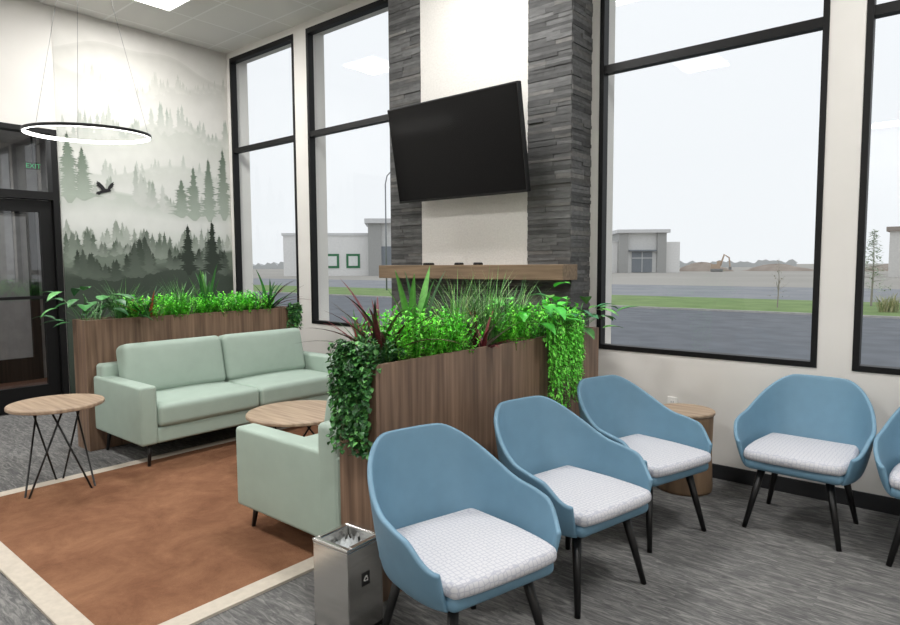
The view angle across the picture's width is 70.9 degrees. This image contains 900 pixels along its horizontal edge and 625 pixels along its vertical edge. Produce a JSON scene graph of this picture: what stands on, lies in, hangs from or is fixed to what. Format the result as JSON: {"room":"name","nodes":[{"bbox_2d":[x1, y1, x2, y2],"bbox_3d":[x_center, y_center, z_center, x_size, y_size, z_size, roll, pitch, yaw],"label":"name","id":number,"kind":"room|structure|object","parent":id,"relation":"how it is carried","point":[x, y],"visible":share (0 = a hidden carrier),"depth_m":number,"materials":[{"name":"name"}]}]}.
{"room":"waiting room","nodes":[
{"label":"waiting room","id":0,"kind":"room"},
{"bbox_2d":[0,130,47,377],"bbox_3d":[-5.742,-0.578,6.747,2.100,3.200,3.200,3,6,40],"label":"wall","id":1,"kind":"structure","parent":0,"point":[15,147],"depth_m":8.27,"materials":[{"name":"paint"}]},
{"bbox_2d":[0,210,43,383],"bbox_3d":[-6.175,-0.196,7.697,0.050,2.300,2.050,3,6,40],"label":"trim","id":2,"kind":"structure","parent":1,"relation":"attached to","point":[28,368],"depth_m":8.39,"materials":[{"name":"black metal"}]},
{"bbox_2d":[25,136,40,169],"bbox_3d":[-4.847,-1.895,7.332,0.029,0.470,0.148,3,6,40],"label":"exit sign","id":3,"kind":"object","parent":1,"relation":"attached to","point":[32,165],"visible":0.98,"depth_m":7.33,"materials":[{"name":"green plastic"}]},
{"bbox_2d":[0,0,231,390],"bbox_3d":[-6.383,-0.881,4.166,0.200,4.200,11.270,3,6,40],"label":"wall","id":4,"kind":"structure","parent":0,"point":[25,25],"depth_m":6.40,"materials":[{"name":"paint"}]},
{"bbox_2d":[0,198,60,414],"bbox_3d":[-4.517,-0.052,6.344,0.100,2.180,1.015,3,6,40],"label":"door","id":5,"kind":"structure","parent":4,"relation":"in","point":[44,209],"depth_m":6.64,"materials":[{"name":"black metal"}]},
{"bbox_2d":[0,122,69,393],"bbox_3d":[-4.863,-0.386,5.938,0.140,2.930,2.170,3,6,40],"label":"trim","id":6,"kind":"structure","parent":4,"relation":"attached to","point":[52,195],"depth_m":6.66,"materials":[{"name":"black metal"}]},
{"bbox_2d":[50,6,233,393],"bbox_3d":[-3.480,-1.193,7.443,0.013,4.080,1.985,3,6,40],"label":"wall mural","id":7,"kind":"object","parent":4,"relation":"attached to","point":[145,214],"visible":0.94,"depth_m":7.28},
{"bbox_2d":[33,0,356,53],"bbox_3d":[-2.358,-2.783,0.499,10.900,0.100,11.470,3,6,40],"label":"ceiling","id":8,"kind":"structure","parent":0,"point":[223,26],"depth_m":6.85,"materials":[{"name":"tile"}]},
{"bbox_2d":[20,0,151,143],"bbox_3d":[-2.737,-2.182,4.720,0.860,1.726,0.860,3,6,40],"label":"pendant lamp","id":9,"kind":"object","parent":8,"relation":"hanging from","point":[38,124],"visible":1,"depth_m":4.73,"materials":[{"name":"black metal"}]},
{"bbox_2d":[21,125,150,143],"bbox_3d":[-2.733,-1.350,4.783,0.849,0.025,0.849,5,8,40],"label":"diffuser","id":10,"kind":"object","parent":9,"relation":"attached to","point":[23,127],"depth_m":4.82,"materials":[{"name":"white"}]},
{"bbox_2d":[133,0,191,11],"bbox_3d":[-2.927,-3.157,6.268,0.610,0.011,0.610,3,6,40],"label":"recessed light","id":11,"kind":"object","parent":8,"relation":"in","point":[167,5],"visible":1,"depth_m":6.49,"materials":[{"name":"white plastic"}]},
{"bbox_2d":[0,377,899,624],"bbox_3d":[-3.102,1.461,1.462,12.900,0.100,11.470,3,6,40],"label":"floor","id":12,"kind":"structure","parent":0,"point":[785,567],"depth_m":3.10,"materials":[{"name":"carpet"}]},
{"bbox_2d":[0,425,318,624],"bbox_3d":[-1.333,1.185,4.245,2.460,0.014,2.870,3,6,40],"label":"area rug","id":13,"kind":"object","parent":12,"relation":"on","point":[170,541],"visible":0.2,"depth_m":3.42,"materials":[{"name":"brown carpet"}]},
{"bbox_2d":[4,394,104,498],"bbox_3d":[-2.632,0.897,4.248,0.570,0.599,0.570,3,6,40],"label":"side table","id":14,"kind":"object","parent":13,"relation":"on","point":[60,404],"visible":1,"depth_m":4.18,"materials":[{"name":"brown wood"}]},
{"bbox_2d":[245,400,326,436],"bbox_3d":[-1.106,0.934,4.670,0.760,0.419,0.760,3,6,40],"label":"coffee table","id":15,"kind":"object","parent":13,"relation":"on","point":[300,413],"visible":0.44,"depth_m":4.55,"materials":[{"name":"brown wood"}]},
{"bbox_2d":[236,396,340,535],"bbox_3d":[-0.586,0.809,3.634,0.915,0.852,0.908,3,6,40],"label":"armchair","id":16,"kind":"object","parent":13,"relation":"on","point":[291,479],"visible":0.24,"depth_m":3.25,"materials":[{"name":"green fabric"}]},
{"bbox_2d":[306,434,317,440],"bbox_3d":[-0.634,0.875,3.679,0.790,0.210,0.634,3,6,40],"label":"seat cushion","id":17,"kind":"object","parent":16,"relation":"on","point":[315,436],"depth_m":3.89,"materials":[{"name":"green fabric"}]},
{"bbox_2d":[324,396,337,421],"bbox_3d":[-0.405,0.614,3.466,0.250,0.430,0.634,18,15,38],"label":"cushion","id":18,"kind":"object","parent":16,"relation":"on","point":[327,413],"depth_m":3.23,"materials":[{"name":"green fabric"}]},
{"bbox_2d":[72,306,296,451],"bbox_3d":[-2.364,0.531,5.971,0.250,1.070,2.060,3,6,40],"label":"planter box","id":19,"kind":"object","parent":12,"relation":"on","point":[95,342],"visible":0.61,"depth_m":5.33,"materials":[{"name":"brown wood"}]},
{"bbox_2d":[32,286,152,326],"bbox_3d":[-2.894,-0.057,5.242,0.852,0.342,0.852,3,6,40],"label":"pothos plant","id":20,"kind":"object","parent":19,"relation":"on","point":[74,291],"visible":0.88,"depth_m":5.21,"materials":[{"name":"green plant"}]},
{"bbox_2d":[92,280,155,318],"bbox_3d":[-2.830,-0.108,5.407,0.559,0.394,0.526,1,4,11],"label":"grass tuft","id":21,"kind":"object","parent":19,"relation":"on","point":[117,313],"visible":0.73,"depth_m":5.39,"materials":[{"name":"green plant"}]},
{"bbox_2d":[119,286,165,316],"bbox_3d":[-2.630,-0.071,5.430,0.386,0.314,0.545,-1,4,-11],"label":"plant","id":22,"kind":"object","parent":19,"relation":"in","point":[151,304],"visible":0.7,"depth_m":5.46,"materials":[{"name":"green plant"}]},
{"bbox_2d":[122,294,174,320],"bbox_3d":[-2.655,-0.042,5.484,0.406,0.249,0.491,3,6,40],"label":"boxwood plant","id":23,"kind":"object","parent":19,"relation":"in","point":[154,312],"visible":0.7,"depth_m":5.47,"materials":[{"name":"green plant"}]},
{"bbox_2d":[156,292,201,319],"bbox_3d":[-2.469,-0.063,5.754,0.376,0.249,0.415,3,6,40],"label":"boxwood plant","id":24,"kind":"object","parent":19,"relation":"in","point":[176,310],"visible":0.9,"depth_m":5.69,"materials":[{"name":"green plant"}]},
{"bbox_2d":[157,277,206,313],"bbox_3d":[-2.438,-0.150,5.786,0.711,0.418,0.600,0,4,4],"label":"grass tuft","id":25,"kind":"object","parent":19,"relation":"in","point":[182,290],"visible":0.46,"depth_m":5.78,"materials":[{"name":"green plant"}]},
{"bbox_2d":[189,263,218,311],"bbox_3d":[-2.327,-0.211,6.007,0.319,0.505,0.254,3,6,40],"label":"snake plant","id":26,"kind":"object","parent":19,"relation":"in","point":[203,284],"visible":0.65,"depth_m":5.98,"materials":[{"name":"green plant"}]},
{"bbox_2d":[191,292,229,315],"bbox_3d":[-2.265,-0.075,5.979,0.344,0.237,0.361,3,6,40],"label":"boxwood plant","id":27,"kind":"object","parent":19,"relation":"on","point":[201,308],"visible":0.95,"depth_m":5.94,"materials":[{"name":"green plant"}]},
{"bbox_2d":[212,290,259,314],"bbox_3d":[-2.075,-0.096,6.178,0.369,0.248,0.434,3,6,40],"label":"boxwood plant","id":28,"kind":"object","parent":19,"relation":"in","point":[237,306],"visible":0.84,"depth_m":6.13,"materials":[{"name":"green plant"}]},
{"bbox_2d":[236,290,274,313],"bbox_3d":[-1.976,-0.115,6.372,0.402,0.254,0.431,3,6,40],"label":"boxwood plant","id":29,"kind":"object","parent":19,"relation":"in","point":[258,304],"visible":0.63,"depth_m":6.32,"materials":[{"name":"green plant"}]},
{"bbox_2d":[237,270,312,308],"bbox_3d":[-1.872,-0.223,6.484,0.805,0.452,0.822,3,6,40],"label":"plant","id":30,"kind":"object","parent":19,"relation":"in","point":[269,297],"visible":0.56,"depth_m":6.43,"materials":[{"name":"green plant"}]},
{"bbox_2d":[286,302,303,329],"bbox_3d":[-1.618,0.047,6.590,0.174,0.321,0.331,0,4,6],"label":"ivy plant","id":31,"kind":"object","parent":19,"relation":"in","point":[294,310],"visible":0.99,"depth_m":6.55,"materials":[{"name":"green plant"}]},
{"bbox_2d":[94,328,335,466],"bbox_3d":[-1.926,0.651,5.625,0.855,0.881,2.000,3,6,40],"label":"sofa","id":32,"kind":"object","parent":12,"relation":"on","point":[154,392],"visible":0.91,"depth_m":5.24,"materials":[{"name":"green fabric"}]},
{"bbox_2d":[116,335,225,390],"bbox_3d":[-2.365,0.448,5.409,0.250,0.430,0.864,-12,-4,40],"label":"cushion","id":33,"kind":"object","parent":32,"relation":"on","point":[165,365],"depth_m":5.30,"materials":[{"name":"green fabric"}]},
{"bbox_2d":[156,381,258,426],"bbox_3d":[-2.157,0.734,5.257,0.730,0.210,0.864,3,6,40],"label":"seat cushion","id":34,"kind":"object","parent":32,"relation":"on","point":[194,403],"depth_m":5.06,"materials":[{"name":"green fabric"}]},
{"bbox_2d":[218,328,304,379],"bbox_3d":[-1.806,0.395,6.074,0.250,0.430,0.864,-12,-4,40],"label":"cushion","id":35,"kind":"object","parent":32,"relation":"on","point":[246,355],"depth_m":5.94,"materials":[{"name":"green fabric"}]},
{"bbox_2d":[224,369,335,405],"bbox_3d":[-1.598,0.681,5.921,0.730,0.210,0.864,3,6,40],"label":"seat cushion","id":36,"kind":"object","parent":32,"relation":"on","point":[272,385],"depth_m":5.71,"materials":[{"name":"green fabric"}]},
{"bbox_2d":[312,522,382,624],"bbox_3d":[-0.421,1.115,2.629,0.211,0.386,0.208,3,5,37],"label":"waste bin","id":37,"kind":"object","parent":12,"relation":"on","point":[348,587],"visible":0.91,"depth_m":2.57,"materials":[{"name":"metal"}]},
{"bbox_2d":[367,423,560,624],"bbox_3d":[0.022,0.913,2.451,0.688,0.819,0.670,-3,5,-36],"label":"tub chair","id":38,"kind":"object","parent":12,"relation":"on","point":[456,530],"visible":1,"depth_m":2.49,"materials":[{"name":"blue fabric"}]},
{"bbox_2d":[396,508,556,599],"bbox_3d":[0.061,0.893,2.395,0.524,0.070,0.536,-3,5,-36],"label":"seat cushion","id":39,"kind":"object","parent":38,"relation":"on","point":[476,554],"depth_m":2.30,"materials":[{"name":"fabric"}]},
{"bbox_2d":[339,326,598,601],"bbox_3d":[0.255,0.693,3.637,0.250,1.070,2.080,3,6,40],"label":"planter box","id":40,"kind":"object","parent":12,"relation":"on","point":[462,390],"visible":0.26,"depth_m":3.13,"materials":[{"name":"brown wood"}]},
{"bbox_2d":[323,308,381,344],"bbox_3d":[-0.900,0.485,6.338,0.535,1.092,0.572,3,6,40],"label":"bromeliad","id":41,"kind":"object","parent":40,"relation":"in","point":[355,325],"visible":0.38,"depth_m":6.29,"materials":[{"name":"plant"}]},
{"bbox_2d":[325,338,381,459],"bbox_3d":[-0.440,0.384,2.786,0.321,0.530,0.130,4,6,44],"label":"ivy plant","id":42,"kind":"object","parent":40,"relation":"in","point":[352,367],"visible":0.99,"depth_m":2.74,"materials":[{"name":"green plant"}]},
{"bbox_2d":[295,281,456,361],"bbox_3d":[-0.280,0.053,2.926,0.690,0.418,0.811,2,5,26],"label":"plant","id":43,"kind":"object","parent":40,"relation":"in","point":[376,335],"visible":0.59,"depth_m":2.92,"materials":[{"name":"red plant"}]},
{"bbox_2d":[351,331,409,363],"bbox_3d":[-0.334,0.178,2.907,0.315,0.172,0.366,3,6,40],"label":"ivy plant","id":44,"kind":"object","parent":40,"relation":"in","point":[385,355],"visible":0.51,"depth_m":2.87,"materials":[{"name":"green plant"}]},
{"bbox_2d":[353,302,460,360],"bbox_3d":[-0.205,0.104,3.036,0.500,0.299,0.467,-4,6,-43],"label":"boxwood plant","id":45,"kind":"object","parent":40,"relation":"in","point":[416,352],"visible":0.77,"depth_m":2.98,"materials":[{"name":"green plant"}]},
{"bbox_2d":[388,267,443,358],"bbox_3d":[-0.197,0.007,3.127,0.243,0.479,0.312,2,5,25],"label":"snake plant","id":46,"kind":"object","parent":40,"relation":"in","point":[412,291],"visible":0.52,"depth_m":3.11,"materials":[{"name":"green plant"}]},
{"bbox_2d":[419,307,483,354],"bbox_3d":[-0.029,0.100,3.238,0.407,0.276,0.388,-3,5,-29],"label":"boxwood plant","id":47,"kind":"object","parent":40,"relation":"on","point":[443,348],"visible":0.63,"depth_m":3.15,"materials":[{"name":"green plant"}]},
{"bbox_2d":[398,273,510,350],"bbox_3d":[0.014,-0.014,3.394,0.721,0.479,0.712,3,5,35],"label":"grass tuft","id":48,"kind":"object","parent":40,"relation":"on","point":[453,306],"visible":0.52,"depth_m":3.34,"materials":[{"name":"green plant"}]},
{"bbox_2d":[440,265,530,344],"bbox_3d":[0.194,-0.038,3.566,0.657,0.498,0.689,0,4,5],"label":"grass tuft","id":49,"kind":"object","parent":40,"relation":"on","point":[492,333],"visible":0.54,"depth_m":3.52,"materials":[{"name":"green plant"}]},
{"bbox_2d":[459,304,525,348],"bbox_3d":[0.159,0.085,3.432,0.479,0.274,0.473,-1,4,-3],"label":"plant","id":50,"kind":"object","parent":40,"relation":"on","point":[483,342],"visible":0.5,"depth_m":3.40,"materials":[{"name":"red plant"}]},
{"bbox_2d":[458,275,561,340],"bbox_3d":[0.383,-0.038,3.765,0.708,0.468,0.673,-2,5,-17],"label":"grass tuft","id":51,"kind":"object","parent":40,"relation":"on","point":[513,300],"visible":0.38,"depth_m":3.78,"materials":[{"name":"green plant"}]},
{"bbox_2d":[483,301,546,350],"bbox_3d":[0.359,0.066,3.640,0.504,0.278,0.355,-2,5,-26],"label":"boxwood plant","id":52,"kind":"object","parent":40,"relation":"in","point":[520,328],"visible":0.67,"depth_m":3.58,"materials":[{"name":"green plant"}]},
{"bbox_2d":[484,282,586,336],"bbox_3d":[0.489,0.000,3.846,0.659,0.378,0.660,1,5,22],"label":"plant","id":53,"kind":"object","parent":40,"relation":"on","point":[561,310],"visible":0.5,"depth_m":3.71,"materials":[{"name":"green plant"}]},
{"bbox_2d":[528,297,581,337],"bbox_3d":[0.649,0.034,4.058,0.426,0.277,0.386,-2,5,-24],"label":"boxwood plant","id":54,"kind":"object","parent":40,"relation":"in","point":[547,303],"visible":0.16,"depth_m":4.00,"materials":[{"name":"green plant"}]},
{"bbox_2d":[543,309,585,407],"bbox_3d":[0.711,0.294,3.846,0.145,0.621,0.441,3,6,40],"label":"ivy plant","id":55,"kind":"object","parent":40,"relation":"hanging from","point":[573,348],"visible":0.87,"depth_m":3.78,"materials":[{"name":"green plant"}]},
{"bbox_2d":[524,293,638,341],"bbox_3d":[0.851,0.020,4.150,0.710,0.288,0.717,0,4,-1],"label":"plant","id":56,"kind":"object","parent":40,"relation":"on","point":[590,331],"visible":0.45,"depth_m":4.19,"materials":[{"name":"green plant"}]},
{"bbox_2d":[388,0,592,346],"bbox_3d":[0.262,-1.008,5.400,1.910,4.198,0.329,3,6,40],"label":"fireplace column","id":57,"kind":"structure","parent":12,"relation":"on","point":[438,49],"depth_m":5.02,"materials":[{"name":"stone"},{"name":"white plaster"}]},
{"bbox_2d":[387,80,530,203],"bbox_3d":[0.085,-1.317,5.104,1.330,0.785,0.343,3,6,40],"label":"television","id":58,"kind":"object","parent":57,"relation":"attached to","point":[473,143],"visible":1,"depth_m":4.96,"materials":[{"name":"black metal"}]},
{"bbox_2d":[379,264,576,279],"bbox_3d":[0.150,-0.336,5.227,1.900,0.115,0.220,3,6,40],"label":"mantel shelf","id":59,"kind":"object","parent":57,"relation":"attached to","point":[544,271],"visible":0.96,"depth_m":4.97,"materials":[{"name":"brown wood"}]},
{"bbox_2d":[494,396,652,618],"bbox_3d":[0.553,0.867,3.020,0.688,0.819,0.670,-4,5,-38],"label":"tub chair","id":60,"kind":"object","parent":12,"relation":"on","point":[594,483],"visible":0.8,"depth_m":3.10,"materials":[{"name":"blue fabric"}]},
{"bbox_2d":[534,465,650,526],"bbox_3d":[0.594,0.847,2.966,0.524,0.070,0.536,-4,5,-38],"label":"seat cushion","id":61,"kind":"object","parent":60,"relation":"on","point":[597,499],"depth_m":2.87,"materials":[{"name":"fabric"}]},
{"bbox_2d":[577,375,712,552],"bbox_3d":[1.077,0.819,3.626,0.688,0.819,0.670,-3,5,-34],"label":"tub chair","id":62,"kind":"object","parent":12,"relation":"on","point":[673,446],"visible":0.7,"depth_m":3.75,"materials":[{"name":"blue fabric"}]},
{"bbox_2d":[619,434,710,477],"bbox_3d":[1.114,0.799,3.569,0.524,0.070,0.536,-3,5,-34],"label":"seat cushion","id":63,"kind":"object","parent":62,"relation":"on","point":[664,458],"depth_m":3.46,"materials":[{"name":"fabric"}]},
{"bbox_2d":[657,403,715,496],"bbox_3d":[1.572,0.910,4.235,0.372,0.533,0.372,3,6,40],"label":"table","id":64,"kind":"object","parent":12,"relation":"on","point":[704,415],"visible":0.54,"depth_m":4.10,"materials":[{"name":"brown wood"}]},
{"bbox_2d":[734,374,876,551],"bbox_3d":[2.040,0.814,3.631,0.688,0.819,0.670,4,6,42],"label":"tub chair","id":65,"kind":"object","parent":12,"relation":"on","point":[823,429],"visible":1,"depth_m":3.67,"materials":[{"name":"blue fabric"}]},
{"bbox_2d":[743,433,858,475],"bbox_3d":[1.995,0.793,3.580,0.524,0.070,0.536,4,6,42],"label":"seat cushion","id":66,"kind":"object","parent":65,"relation":"on","point":[785,452],"depth_m":3.48,"materials":[{"name":"fabric"}]},
{"bbox_2d":[873,407,899,566],"bbox_3d":[2.537,0.847,3.150,0.688,0.819,0.670,4,6,43],"label":"tub chair","id":67,"kind":"object","parent":12,"relation":"on","point":[886,444],"visible":1,"depth_m":3.26,"materials":[{"name":"blue fabric"}]},
{"bbox_2d":[889,463,899,489],"bbox_3d":[2.491,0.827,3.099,0.524,0.070,0.536,4,6,43],"label":"seat cushion","id":68,"kind":"object","parent":67,"relation":"on","point":[894,471],"depth_m":3.11,"materials":[{"name":"fabric"}]},
{"bbox_2d":[226,0,899,497],"bbox_3d":[1.257,-0.980,4.946,10.500,4.200,0.250,3,6,40],"label":"wall","id":69,"kind":"structure","parent":0,"point":[727,387],"depth_m":4.45,"materials":[{"name":"paint"}]},
{"bbox_2d":[229,34,299,318],"bbox_3d":[-2.257,-1.552,7.734,1.330,3.280,0.076,3,6,40],"label":"window","id":70,"kind":"structure","parent":69,"relation":"in","point":[236,150],"depth_m":8.01,"materials":[{"name":"black metal"}]},
{"bbox_2d":[305,0,388,329],"bbox_3d":[-0.992,-1.480,6.676,1.510,3.280,0.076,3,6,40],"label":"window","id":71,"kind":"structure","parent":69,"relation":"in","point":[377,5],"depth_m":7.05,"materials":[{"name":"black metal"}]},
{"bbox_2d":[667,397,676,403],"bbox_3d":[1.619,0.673,4.602,0.072,0.116,0.009,3,6,40],"label":"wall outlet","id":72,"kind":"object","parent":69,"relation":"attached to","point":[670,399],"visible":0.44,"depth_m":4.60,"materials":[{"name":"white plastic"}]},
{"bbox_2d":[596,0,830,367],"bbox_3d":[1.747,-1.322,4.384,1.520,3.280,0.076,3,6,40],"label":"window","id":73,"kind":"structure","parent":69,"relation":"in","point":[821,23],"depth_m":4.35,"materials":[{"name":"black metal"}]},
{"bbox_2d":[712,463,899,515],"bbox_3d":[3.213,1.189,3.299,5.200,0.100,0.015,3,6,40],"label":"baseboard","id":74,"kind":"structure","parent":69,"relation":"attached to","point":[889,505],"depth_m":4.05,"materials":[{"name":"black rubber"}]},
{"bbox_2d":[852,0,899,374],"bbox_3d":[3.054,-1.246,3.292,1.510,3.280,0.076,3,6,40],"label":"window","id":75,"kind":"structure","parent":69,"relation":"in","point":[874,11],"depth_m":3.77,"materials":[{"name":"black metal"}]},
{"label":"outside","id":76,"kind":"structure","parent":0,"visible":0},
{"bbox_2d":[253,264,899,288],"bbox_3d":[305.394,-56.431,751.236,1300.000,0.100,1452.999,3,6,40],"label":"field","id":77,"kind":"structure","parent":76,"point":[737,277],"depth_m":71.85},
{"bbox_2d":[253,262,283,268],"bbox_3d":[-100.428,-25.891,346.188,120.000,3.971,3.000,3,6,40],"label":"treeline","id":78,"kind":"object","parent":77,"relation":"on","point":[267,265],"visible":0.23,"depth_m":341.83,"materials":[{"name":"grey plant"}]},
{"bbox_2d":[281,218,390,275],"bbox_3d":[-15.887,-10.250,100.747,20.400,8.700,10.000,-1,4,-5],"label":"building","id":79,"kind":"structure","parent":77,"relation":"on","point":[349,254],"depth_m":97.40,"materials":[{"name":"grey concrete"}]},
{"bbox_2d":[612,229,679,272],"bbox_3d":[33.067,-11.413,118.813,18.200,7.800,10.000,0,4,4],"label":"building","id":80,"kind":"structure","parent":77,"relation":"on","point":[633,250],"depth_m":114.79,"materials":[{"name":"grey concrete"}]},
{"bbox_2d":[679,262,732,270],"bbox_3d":[52.670,-9.628,132.508,12.575,1.980,6.012,3,6,40],"label":"dirt mound","id":81,"kind":"object","parent":77,"relation":"on","point":[698,266],"visible":0.77,"depth_m":131.48,"materials":[{"name":"brown soil"}]},
{"bbox_2d":[710,254,731,271],"bbox_3d":[53.109,-9.736,123.777,3.750,3.502,1.600,1,5,20],"label":"excavator","id":82,"kind":"object","parent":77,"relation":"on","point":[714,267],"visible":1,"depth_m":123.42,"materials":[{"name":"orange metal"}]},
{"bbox_2d":[680,259,797,266],"bbox_3d":[124.741,-22.386,287.994,60.000,3.356,3.000,3,6,40],"label":"treeline","id":83,"kind":"object","parent":77,"relation":"on","point":[792,262],"visible":0.48,"depth_m":279.91,"materials":[{"name":"grey plant"}]},
{"bbox_2d":[742,264,813,270],"bbox_3d":[68.215,-9.479,132.382,14.670,1.540,8.016,3,6,40],"label":"dirt mound","id":84,"kind":"object","parent":77,"relation":"on","point":[768,267],"visible":0.94,"depth_m":130.47,"materials":[{"name":"brown soil"}]},
{"bbox_2d":[865,264,887,270],"bbox_3d":[86.726,-8.725,121.800,18.862,1.430,12.024,3,6,40],"label":"dirt mound","id":85,"kind":"object","parent":77,"relation":"on","point":[884,267],"visible":0.34,"depth_m":121.36,"materials":[{"name":"brown soil"}]},
{"bbox_2d":[886,226,899,276],"bbox_3d":[58.477,-6.483,66.810,19.600,5.500,10.600,3,6,40],"label":"building","id":86,"kind":"structure","parent":77,"relation":"on","point":[894,244],"depth_m":68.75,"materials":[{"name":"grey concrete"}]},
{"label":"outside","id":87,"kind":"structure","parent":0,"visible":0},
{"bbox_2d":[253,285,899,315],"bbox_3d":[-17.722,-1.968,48.883,210.000,0.100,7.850,3,6,40],"label":"lawn strip","id":88,"kind":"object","parent":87,"point":[802,306],"visible":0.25,"depth_m":25.51,"materials":[{"name":"green plant"}]},
{"bbox_2d":[385,172,389,289],"bbox_3d":[-3.539,-5.137,39.472,1.001,7.483,0.310,1,4,14],"label":"street lamp","id":89,"kind":"object","parent":88,"relation":"on","point":[389,172],"visible":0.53,"depth_m":39.45,"materials":[{"name":"grey metal"}]},
{"bbox_2d":[768,260,784,307],"bbox_3d":[11.550,-1.039,22.197,0.745,1.744,0.663,2,5,29],"label":"young tree","id":90,"kind":"object","parent":88,"relation":"on","point":[779,282],"visible":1,"depth_m":22.24,"materials":[{"name":"green plant"}]},
{"bbox_2d":[864,229,890,305],"bbox_3d":[15.261,-1.615,22.774,1.280,2.768,1.233,3,6,40],"label":"young tree","id":91,"kind":"object","parent":88,"relation":"on","point":[872,232],"visible":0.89,"depth_m":22.74,"materials":[{"name":"green plant"}]},
{"bbox_2d":[866,293,899,311],"bbox_3d":[13.891,-0.357,20.064,1.311,0.678,1.099,-2,5,-24],"label":"ornamental grass","id":92,"kind":"object","parent":88,"relation":"on","point":[884,306],"depth_m":19.96,"materials":[{"name":"green plant"}]},
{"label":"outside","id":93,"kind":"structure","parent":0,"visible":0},
{"bbox_2d":[255,292,899,366],"bbox_3d":[-25.874,-1.157,39.193,210.000,0.100,17.229,3,6,40],"label":"parking lot","id":94,"kind":"structure","parent":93,"point":[756,334],"depth_m":15.14,"materials":[{"name":"grey asphalt"}]},
{"bbox_2d":[254,291,899,318],"bbox_3d":[-20.292,-1.745,45.826,210.000,0.100,0.150,3,6,40],"label":"curb","id":95,"kind":"object","parent":94,"relation":"on","point":[697,309],"depth_m":21.25,"materials":[{"name":"concrete"}]},
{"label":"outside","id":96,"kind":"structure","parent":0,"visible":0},
{"bbox_2d":[253,278,899,302],"bbox_3d":[-21.233,-3.347,67.992,280.000,0.100,16.999,3,6,40],"label":"road","id":97,"kind":"structure","parent":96,"point":[746,292],"depth_m":37.63,"materials":[{"name":"grey asphalt"}]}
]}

